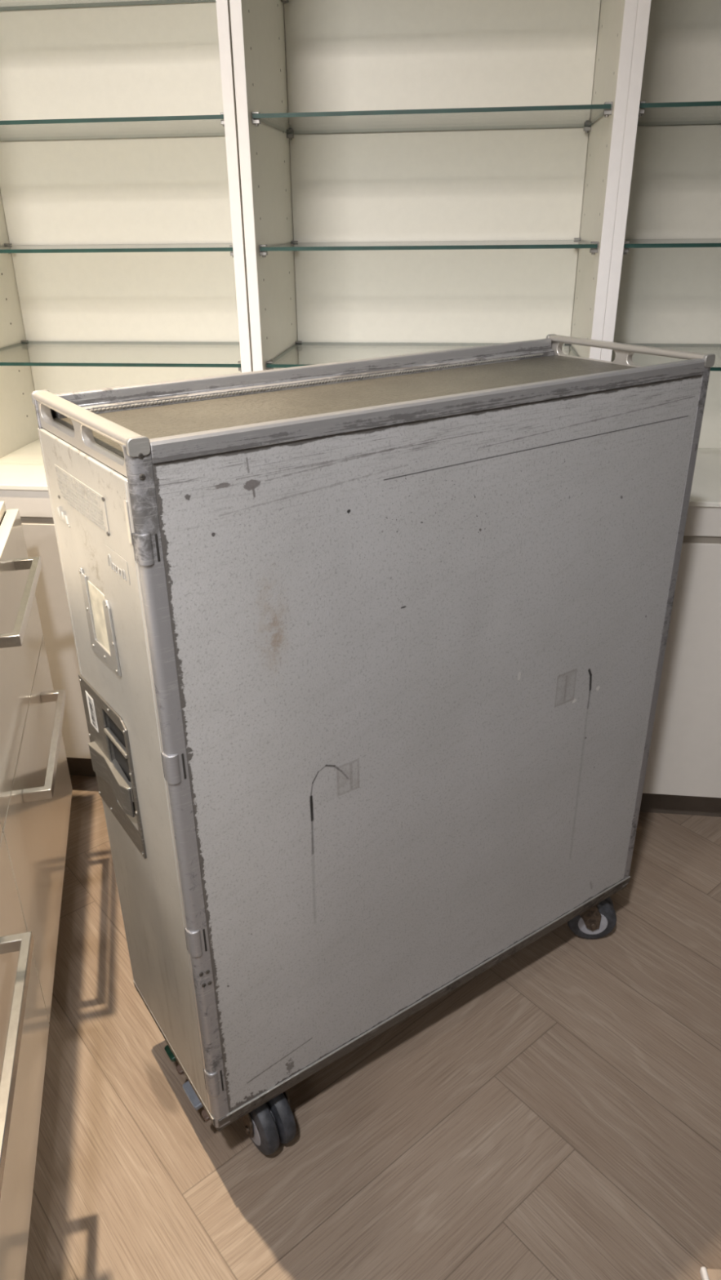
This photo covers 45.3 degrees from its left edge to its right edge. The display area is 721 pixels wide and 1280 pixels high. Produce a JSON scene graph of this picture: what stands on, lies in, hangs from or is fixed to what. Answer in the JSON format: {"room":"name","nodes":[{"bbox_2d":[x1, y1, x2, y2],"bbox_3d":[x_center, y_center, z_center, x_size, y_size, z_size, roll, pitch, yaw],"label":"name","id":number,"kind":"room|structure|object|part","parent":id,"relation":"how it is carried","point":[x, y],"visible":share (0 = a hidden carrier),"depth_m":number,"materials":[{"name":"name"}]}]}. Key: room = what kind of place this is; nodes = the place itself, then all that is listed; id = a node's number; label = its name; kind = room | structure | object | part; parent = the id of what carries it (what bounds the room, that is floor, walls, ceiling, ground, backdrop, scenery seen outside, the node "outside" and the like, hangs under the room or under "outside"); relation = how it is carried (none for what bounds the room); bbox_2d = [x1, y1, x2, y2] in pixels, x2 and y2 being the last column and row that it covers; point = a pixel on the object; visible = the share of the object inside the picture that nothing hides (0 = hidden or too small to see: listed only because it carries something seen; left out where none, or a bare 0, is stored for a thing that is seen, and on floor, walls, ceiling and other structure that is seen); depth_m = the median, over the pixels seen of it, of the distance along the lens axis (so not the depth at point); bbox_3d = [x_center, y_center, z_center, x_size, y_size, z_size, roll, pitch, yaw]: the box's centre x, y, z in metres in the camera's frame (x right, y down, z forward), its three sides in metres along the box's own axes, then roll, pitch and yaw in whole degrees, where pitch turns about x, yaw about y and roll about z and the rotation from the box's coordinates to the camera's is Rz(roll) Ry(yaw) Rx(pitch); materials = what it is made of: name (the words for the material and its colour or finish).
{"room":"pharmacy shop","nodes":[
{"label":"pharmacy shop","id":0,"kind":"room"},
{"bbox_2d":[24,774,720,1279],"bbox_3d":[-0.168,1.221,0.214,4.900,0.001,4.670,3,26,7],"label":"floor","id":1,"kind":"structure","parent":0,"point":[554,1113],"depth_m":1.26,"materials":[{"name":"brown wood"}]},
{"bbox_2d":[0,821,48,1279],"bbox_3d":[-0.650,0.507,0.866,0.602,0.724,0.616,-7,27,-12],"label":"drawer unit","id":2,"kind":"object","parent":1,"relation":"on","point":[24,1020],"visible":1,"depth_m":1.03,"materials":[{"name":"paint"}]},
{"bbox_3d":[-0.411,0.268,0.815,0.020,0.255,0.613,-7,27,-12],"label":"drawer","id":3,"kind":"part","parent":2,"relation":"part of","materials":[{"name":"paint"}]},
{"bbox_3d":[-0.379,0.429,0.901,0.042,0.017,0.320,-7,27,-12],"label":"bar handle","id":4,"kind":"part","parent":2,"relation":"part of","materials":[{"name":"metal"}]},
{"bbox_2d":[0,508,72,1022],"bbox_3d":[-0.795,0.246,1.406,0.602,0.724,0.616,-7,27,-12],"label":"drawer unit","id":5,"kind":"object","parent":1,"relation":"on","point":[36,788],"visible":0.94,"depth_m":1.38,"materials":[{"name":"paint"}]},
{"bbox_2d":[0,501,5,522],"bbox_3d":[-0.768,0.049,0.965,0.558,0.015,1.236,-7,27,-12],"label":"countertop","id":6,"kind":"structure","parent":5,"relation":"on","point":[2,508],"depth_m":1.53,"materials":[{"name":"white"}]},
{"bbox_3d":[-0.527,-0.064,1.328,0.042,0.017,0.320,-7,27,-12],"label":"bar handle","id":7,"kind":"part","parent":5,"relation":"part of","materials":[{"name":"metal"}]},
{"bbox_3d":[-0.556,0.007,1.354,0.020,0.255,0.613,-7,27,-12],"label":"drawer","id":8,"kind":"part","parent":5,"relation":"part of","materials":[{"name":"paint"}]},
{"bbox_3d":[-0.524,0.168,1.441,0.042,0.017,0.320,-7,27,-12],"label":"bar handle","id":9,"kind":"part","parent":5,"relation":"part of","materials":[{"name":"metal"}]},
{"bbox_2d":[0,488,96,776],"bbox_3d":[-0.482,-0.053,2.010,0.620,0.725,0.426,3,26,7],"label":"base cabinet","id":10,"kind":"object","parent":1,"relation":"on","point":[34,507],"visible":0.02,"depth_m":1.80,"materials":[{"name":"white laminate"}]},
{"bbox_3d":[-0.508,-0.234,1.714,0.619,0.028,0.041,3,26,7],"label":"grip rail","id":11,"kind":"part","parent":10,"relation":"part of","materials":[{"name":"metal"}]},
{"bbox_3d":[-0.507,0.021,1.821,0.618,0.552,0.018,3,26,7],"label":"door","id":12,"kind":"part","parent":10,"relation":"part of","materials":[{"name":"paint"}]},
{"bbox_2d":[31,333,715,1155],"bbox_3d":[0.055,0.136,1.266,0.827,1.024,0.319,-17,31,-30],"label":"trolley","id":13,"kind":"object","parent":1,"relation":"on","point":[370,652],"visible":1,"depth_m":1.05,"materials":[{"name":"metal"}]},
{"label":"notice plate","id":14,"kind":"part","parent":13,"relation":"part of","materials":[{"name":"silver metal"}]},
{"bbox_3d":[-0.273,-0.203,0.853,0.012,0.030,0.279,-17,31,-30],"label":"handle","id":15,"kind":"part","parent":13,"relation":"part of","materials":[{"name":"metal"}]},
{"bbox_3d":[-0.346,0.135,1.147,0.009,0.894,0.023,13,29,27],"label":"corner post","id":16,"kind":"part","parent":13,"relation":"part of","materials":[{"name":"metal"}]},
{"bbox_3d":[-0.308,0.151,1.069,0.003,0.192,0.162,-17,31,-30],"label":"latch plate","id":17,"kind":"part","parent":13,"relation":"part of","materials":[{"name":"metal"}]},
{"bbox_3d":[-0.237,-0.073,0.842,0.001,0.025,0.059,-17,31,-30],"label":"name plate","id":18,"kind":"part","parent":13,"relation":"part of","materials":[{"name":"silver metal"}]},
{"bbox_3d":[-0.272,0.191,1.044,0.011,0.844,0.260,-17,31,-30],"label":"door","id":19,"kind":"part","parent":13,"relation":"part of","materials":[{"name":"grey paint"}]},
{"bbox_3d":[-0.188,0.234,0.939,0.023,0.894,0.009,-4,26,-7],"label":"corner post","id":20,"kind":"part","parent":13,"relation":"part of","materials":[{"name":"metal"}]},
{"bbox_3d":[-0.022,-0.357,1.151,0.769,0.026,0.021,-17,31,-30],"label":"rail","id":21,"kind":"part","parent":13,"relation":"part of","materials":[{"name":"metal"}]},
{"bbox_3d":[0.064,0.483,1.438,0.812,0.028,0.290,-17,31,-30],"label":"frame","id":22,"kind":"part","parent":13,"relation":"part of","materials":[{"name":"silver metal"}]},
{"bbox_3d":[0.130,-0.262,0.952,0.769,0.026,0.021,-17,31,-30],"label":"rail","id":23,"kind":"part","parent":13,"relation":"part of","materials":[{"name":"metal"}]},
{"bbox_3d":[0.381,-0.407,1.255,0.012,0.030,0.279,-17,31,-30],"label":"handle","id":24,"kind":"part","parent":13,"relation":"part of","materials":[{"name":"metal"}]},
{"bbox_3d":[0.464,0.031,1.339,0.009,0.894,0.023,13,29,27],"label":"corner post","id":25,"kind":"part","parent":13,"relation":"part of","materials":[{"name":"metal"}]},
{"bbox_2d":[639,506,720,817],"bbox_3d":[0.751,0.001,1.867,0.620,0.725,0.426,3,26,7],"label":"base cabinet","id":26,"kind":"object","parent":1,"relation":"on","point":[682,776],"visible":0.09,"depth_m":1.69,"materials":[{"name":"white laminate"}]},
{"bbox_3d":[0.725,-0.179,1.571,0.619,0.028,0.041,3,26,7],"label":"grip rail","id":27,"kind":"part","parent":26,"relation":"part of","materials":[{"name":"metal"}]},
{"bbox_2d":[699,1266,720,1279],"bbox_3d":[0.498,0.837,0.971,0.161,0.012,0.231,1,26,3],"label":"wooden panel","id":28,"kind":"object","parent":1,"relation":"on","point":[705,1273],"visible":1,"depth_m":1.07,"materials":[{"name":"brown wood"}]},
{"bbox_3d":[-1.101,-0.080,2.082,0.626,0.725,0.426,3,26,7],"label":"base cabinet","id":29,"kind":"object","parent":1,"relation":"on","visible":0},
{"bbox_2d":[0,438,720,506],"bbox_3d":[0.083,-0.358,1.783,3.540,0.008,0.433,3,26,7],"label":"countertop","id":30,"kind":"structure","parent":29,"relation":"on","point":[23,468],"depth_m":1.73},
{"bbox_2d":[0,0,253,457],"bbox_3d":[-0.492,-1.012,1.570,0.620,1.366,0.349,3,26,7],"label":"display cabinet","id":31,"kind":"object","parent":30,"relation":"on","point":[170,59],"visible":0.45,"depth_m":1.79,"materials":[{"name":"white laminate"}]},
{"bbox_3d":[-0.790,-1.025,1.605,0.019,1.366,0.348,3,26,7],"label":"panel","id":32,"kind":"part","parent":31,"relation":"part of","materials":[{"name":"white laminate"}]},
{"bbox_2d":[0,0,215,10],"bbox_3d":[-0.494,-1.144,1.507,0.577,0.006,0.314,3,26,7],"label":"glass shelf","id":33,"kind":"object","parent":31,"relation":"on","point":[151,2],"visible":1,"depth_m":1.65,"materials":[{"name":"clear glass"}]},
{"bbox_2d":[0,114,225,141],"bbox_3d":[-0.491,-0.947,1.603,0.577,0.006,0.314,3,26,7],"label":"glass shelf","id":34,"kind":"object","parent":31,"relation":"on","point":[193,126],"visible":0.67,"depth_m":1.55,"materials":[{"name":"clear glass"}]},
{"bbox_2d":[0,243,233,253],"bbox_3d":[-0.489,-0.767,1.691,0.577,0.006,0.314,3,26,7],"label":"glass shelf","id":35,"kind":"object","parent":31,"relation":"on","point":[174,246],"visible":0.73,"depth_m":1.56,"materials":[{"name":"clear glass"}]},
{"bbox_2d":[0,341,240,367],"bbox_3d":[-0.486,-0.590,1.777,0.577,0.006,0.314,3,26,7],"label":"glass shelf","id":36,"kind":"object","parent":31,"relation":"on","point":[29,347],"visible":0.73,"depth_m":1.83,"materials":[{"name":"clear glass"}]},
{"bbox_3d":[-0.194,-0.999,1.536,0.019,1.366,0.348,3,26,7],"label":"panel","id":37,"kind":"part","parent":31,"relation":"part of","materials":[{"name":"white laminate"}]},
{"bbox_2d":[229,0,637,371],"bbox_3d":[0.126,-0.985,1.498,0.620,1.366,0.349,3,26,7],"label":"display cabinet","id":38,"kind":"object","parent":30,"relation":"on","point":[289,55],"visible":0.68,"depth_m":1.67,"materials":[{"name":"white laminate"}]},
{"bbox_3d":[-0.172,-0.998,1.533,0.019,1.366,0.348,3,26,7],"label":"panel","id":39,"kind":"part","parent":38,"relation":"part of","materials":[{"name":"white laminate"}]},
{"bbox_2d":[266,342,577,368],"bbox_3d":[0.132,-0.563,1.705,0.576,0.006,0.314,3,26,7],"label":"glass shelf","id":40,"kind":"object","parent":38,"relation":"in","point":[268,365],"visible":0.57,"depth_m":1.84,"materials":[{"name":"clear glass"}]},
{"bbox_2d":[259,240,597,251],"bbox_3d":[0.129,-0.740,1.619,0.576,0.006,0.314,3,26,7],"label":"glass shelf","id":41,"kind":"object","parent":38,"relation":"in","point":[514,244],"visible":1,"depth_m":1.50,"materials":[{"name":"clear glass"}]},
{"bbox_2d":[252,104,611,134],"bbox_3d":[0.127,-0.920,1.531,0.576,0.006,0.314,3,26,7],"label":"glass shelf","id":42,"kind":"object","parent":38,"relation":"in","point":[583,115],"visible":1,"depth_m":1.48,"materials":[{"name":"clear glass"}]},
{"bbox_3d":[0.424,-0.972,1.464,0.019,1.366,0.348,3,26,7],"label":"panel","id":43,"kind":"part","parent":38,"relation":"part of","materials":[{"name":"white laminate"}]},
{"bbox_2d":[600,0,720,448],"bbox_3d":[0.742,-0.958,1.427,0.620,1.366,0.349,3,26,7],"label":"display cabinet","id":44,"kind":"object","parent":30,"relation":"on","point":[669,185],"visible":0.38,"depth_m":1.67,"materials":[{"name":"white laminate"}]},
{"bbox_3d":[0.443,-0.971,1.462,0.019,1.366,0.348,3,26,7],"label":"panel","id":45,"kind":"part","parent":44,"relation":"part of","materials":[{"name":"white laminate"}]},
{"bbox_2d":[623,238,720,248],"bbox_3d":[0.745,-0.713,1.548,0.577,0.006,0.314,3,26,7],"label":"glass shelf","id":46,"kind":"object","parent":44,"relation":"on","point":[684,242],"visible":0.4,"depth_m":1.44,"materials":[{"name":"clear glass"}]},
{"bbox_2d":[629,343,720,370],"bbox_3d":[0.747,-0.536,1.634,0.577,0.006,0.314,3,26,7],"label":"glass shelf","id":47,"kind":"object","parent":44,"relation":"on","point":[717,345],"visible":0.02,"depth_m":1.77,"materials":[{"name":"clear glass"}]},
{"bbox_2d":[637,101,720,125],"bbox_3d":[0.743,-0.893,1.460,0.577,0.006,0.314,3,26,7],"label":"glass shelf","id":48,"kind":"object","parent":44,"relation":"on","point":[704,112],"visible":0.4,"depth_m":1.44,"materials":[{"name":"clear glass"}]}
]}

